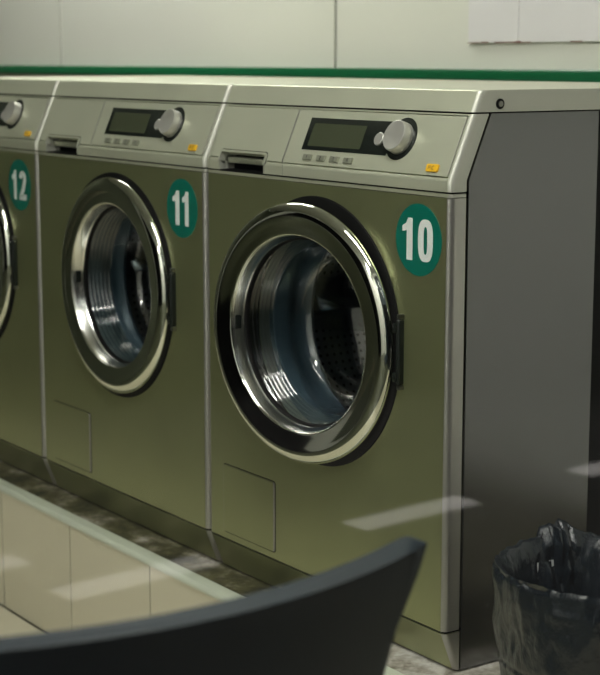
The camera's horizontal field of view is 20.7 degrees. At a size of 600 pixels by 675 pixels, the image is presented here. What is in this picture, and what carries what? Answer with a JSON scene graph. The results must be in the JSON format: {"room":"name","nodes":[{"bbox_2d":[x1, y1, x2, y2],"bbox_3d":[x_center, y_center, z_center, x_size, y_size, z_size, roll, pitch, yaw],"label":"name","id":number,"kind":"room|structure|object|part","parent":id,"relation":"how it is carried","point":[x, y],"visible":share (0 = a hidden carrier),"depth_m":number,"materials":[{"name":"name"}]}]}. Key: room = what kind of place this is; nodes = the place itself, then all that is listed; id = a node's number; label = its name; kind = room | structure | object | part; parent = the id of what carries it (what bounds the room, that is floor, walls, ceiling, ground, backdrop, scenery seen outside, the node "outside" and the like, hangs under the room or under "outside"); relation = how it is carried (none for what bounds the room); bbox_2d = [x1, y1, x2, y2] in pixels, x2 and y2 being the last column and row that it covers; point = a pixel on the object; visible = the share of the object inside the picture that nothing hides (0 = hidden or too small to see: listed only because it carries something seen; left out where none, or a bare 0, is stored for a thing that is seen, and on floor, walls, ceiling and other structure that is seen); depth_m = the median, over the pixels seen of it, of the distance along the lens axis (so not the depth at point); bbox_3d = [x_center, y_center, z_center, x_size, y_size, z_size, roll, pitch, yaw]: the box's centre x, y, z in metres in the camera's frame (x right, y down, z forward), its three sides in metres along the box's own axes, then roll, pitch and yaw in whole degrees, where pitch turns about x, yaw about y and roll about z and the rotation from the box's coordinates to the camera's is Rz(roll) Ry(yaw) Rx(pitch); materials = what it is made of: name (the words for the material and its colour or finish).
{"room":"laundry","nodes":[
{"label":"laundry","id":0,"kind":"room"},
{"bbox_2d":[0,603,44,636],"bbox_3d":[-1.641,0.747,2.854,4.600,0.100,5.650,-7,12,-34],"label":"floor","id":1,"kind":"structure","parent":0,"point":[11,623],"depth_m":3.42,"materials":[{"name":"yellow tile"}]},
{"bbox_2d":[0,536,426,674],"bbox_3d":[-0.196,0.546,1.452,0.480,0.766,0.492,-7,12,-34],"label":"shell chair","id":2,"kind":"object","parent":1,"relation":"on","point":[344,619],"visible":1,"depth_m":1.23,"materials":[{"name":"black plastic"}]},
{"bbox_2d":[0,491,220,631],"bbox_3d":[-0.631,0.452,3.521,0.013,0.258,5.650,-7,12,-34],"label":"step","id":3,"kind":"structure","parent":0,"point":[54,575],"depth_m":3.26,"materials":[{"name":"yellow tile"}]},
{"bbox_2d":[0,479,403,674],"bbox_3d":[-0.627,0.319,3.501,0.028,0.011,5.650,-7,12,-34],"label":"trim","id":4,"kind":"structure","parent":3,"relation":"on","point":[170,568],"depth_m":3.06,"materials":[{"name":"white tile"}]},
{"bbox_2d":[0,460,500,674],"bbox_3d":[-0.253,0.429,3.785,0.910,0.315,5.650,-7,12,-34],"label":"floor","id":5,"kind":"structure","parent":0,"point":[401,659],"depth_m":3.03,"materials":[{"name":"tile"}]},
{"bbox_2d":[0,75,303,484],"bbox_3d":[-0.436,-0.181,3.879,0.752,0.854,0.657,-7,12,-34],"label":"washing machine","id":6,"kind":"object","parent":5,"relation":"on","point":[25,101],"visible":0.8,"depth_m":3.49,"materials":[{"name":"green metal"}]},
{"bbox_3d":[-0.736,-0.188,3.662,0.017,0.414,0.414,-7,12,-34],"label":"door","id":7,"kind":"part","parent":6,"relation":"part of","materials":[{"name":"silver metal"}]},
{"bbox_3d":[-0.717,-0.106,3.694,0.029,0.638,0.652,-7,12,-34],"label":"panel","id":8,"kind":"part","parent":6,"relation":"part of","materials":[{"name":"green metal"}]},
{"bbox_3d":[-0.645,-0.475,3.546,0.045,0.087,0.410,-7,12,-34],"label":"control panel","id":9,"kind":"part","parent":6,"relation":"part of","materials":[{"name":"beige metal"}]},
{"bbox_3d":[-0.413,-0.590,3.828,0.692,0.031,0.653,-7,12,-34],"label":"lid","id":10,"kind":"part","parent":6,"relation":"part of","materials":[{"name":"beige metal"}]},
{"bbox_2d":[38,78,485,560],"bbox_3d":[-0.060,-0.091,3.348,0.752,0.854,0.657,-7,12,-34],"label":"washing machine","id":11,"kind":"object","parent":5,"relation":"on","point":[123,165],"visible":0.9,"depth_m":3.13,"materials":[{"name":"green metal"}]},
{"bbox_3d":[-0.319,-0.044,3.174,0.058,0.816,0.625,-7,12,-34],"label":"frame","id":12,"kind":"part","parent":11,"relation":"part of","materials":[{"name":"black plastic"}]},
{"bbox_3d":[-0.451,-0.419,3.268,0.043,0.105,0.220,-7,12,-34],"label":"detergent drawer","id":13,"kind":"part","parent":11,"relation":"part of","materials":[{"name":"beige metal"}]},
{"bbox_3d":[-0.360,-0.098,3.131,0.017,0.414,0.414,-7,12,-34],"label":"door","id":14,"kind":"part","parent":11,"relation":"part of","materials":[{"name":"silver metal"}]},
{"bbox_3d":[-0.340,-0.016,3.164,0.029,0.638,0.652,-7,12,-34],"label":"panel","id":15,"kind":"part","parent":11,"relation":"part of","materials":[{"name":"green metal"}]},
{"bbox_3d":[-0.269,-0.385,3.015,0.045,0.087,0.410,-7,12,-34],"label":"control panel","id":16,"kind":"part","parent":11,"relation":"part of","materials":[{"name":"beige metal"}]},
{"bbox_3d":[-0.036,-0.500,3.297,0.692,0.031,0.653,-7,12,-34],"label":"lid","id":17,"kind":"part","parent":11,"relation":"part of","materials":[{"name":"beige metal"}]},
{"bbox_2d":[207,81,599,669],"bbox_3d":[0.295,0.002,2.802,0.805,0.854,0.657,-7,12,-34],"label":"washing machine","id":18,"kind":"object","parent":5,"relation":"on","point":[404,277],"visible":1,"depth_m":2.47,"materials":[{"name":"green metal"}]},
{"bbox_3d":[0.058,0.046,2.643,0.058,0.816,0.625,-7,12,-34],"label":"frame","id":19,"kind":"part","parent":18,"relation":"part of","materials":[{"name":"black plastic"}]},
{"bbox_3d":[-0.074,-0.329,2.737,0.043,0.105,0.220,-7,12,-34],"label":"detergent drawer","id":20,"kind":"part","parent":18,"relation":"part of","materials":[{"name":"beige metal"}]},
{"bbox_3d":[-0.005,-0.005,2.582,0.017,0.414,0.414,-9,13,-42],"label":"door","id":21,"kind":"part","parent":18,"relation":"part of","materials":[{"name":"silver metal"}]},
{"bbox_3d":[0.036,0.074,2.633,0.029,0.638,0.652,-7,12,-34],"label":"panel","id":22,"kind":"part","parent":18,"relation":"part of","materials":[{"name":"green metal"}]},
{"bbox_3d":[0.108,-0.295,2.484,0.045,0.087,0.410,-7,12,-34],"label":"control panel","id":23,"kind":"part","parent":18,"relation":"part of","materials":[{"name":"beige metal"}]},
{"bbox_3d":[0.341,-0.410,2.767,0.692,0.031,0.653,-7,12,-34],"label":"lid","id":24,"kind":"part","parent":18,"relation":"part of","materials":[{"name":"beige metal"}]},
{"bbox_3d":[0.338,0.077,2.451,0.252,0.819,0.014,-7,12,-34],"label":"panel","id":25,"kind":"part","parent":18,"relation":"part of","materials":[{"name":"silver metal"}]},
{"bbox_3d":[0.625,0.044,2.649,0.443,0.819,0.008,-7,12,-34],"label":"panel","id":26,"kind":"part","parent":18,"relation":"part of","materials":[{"name":"black plastic"}]},
{"bbox_2d":[537,560,553,569],"bbox_3d":[0.404,0.431,2.218,0.252,0.203,0.252,-7,12,-34],"label":"waste bin","id":27,"kind":"object","parent":5,"relation":"on","point":[552,561],"visible":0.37,"depth_m":2.31,"materials":[{"name":"grey plastic"}]},
{"bbox_2d":[492,518,599,674],"bbox_3d":[0.404,0.400,2.214,0.293,0.242,0.294,-7,12,-34],"label":"trash can","id":28,"kind":"object","parent":27,"relation":"in","point":[546,620],"visible":1,"depth_m":2.15,"materials":[{"name":"black plastic"}]},
{"bbox_2d":[0,0,599,76],"bbox_3d":[0.153,-0.884,3.850,0.080,2.650,5.650,-7,12,-34],"label":"wall","id":29,"kind":"structure","parent":0,"point":[405,34],"depth_m":4.17,"materials":[{"name":"grey"}]},
{"bbox_2d":[0,65,599,81],"bbox_3d":[0.111,-0.620,3.865,0.022,0.027,5.650,-7,12,-34],"label":"trim","id":30,"kind":"structure","parent":29,"relation":"attached to","point":[366,73],"depth_m":3.92,"materials":[{"name":"green paint"}]},
{"bbox_2d":[468,0,599,42],"bbox_3d":[0.676,-0.884,3.014,0.008,0.671,1.099,-7,12,-34],"label":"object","id":31,"kind":"object","parent":29,"relation":"attached to","point":[490,21],"visible":1,"depth_m":3.34,"materials":[{"name":"white paper"}]}
]}

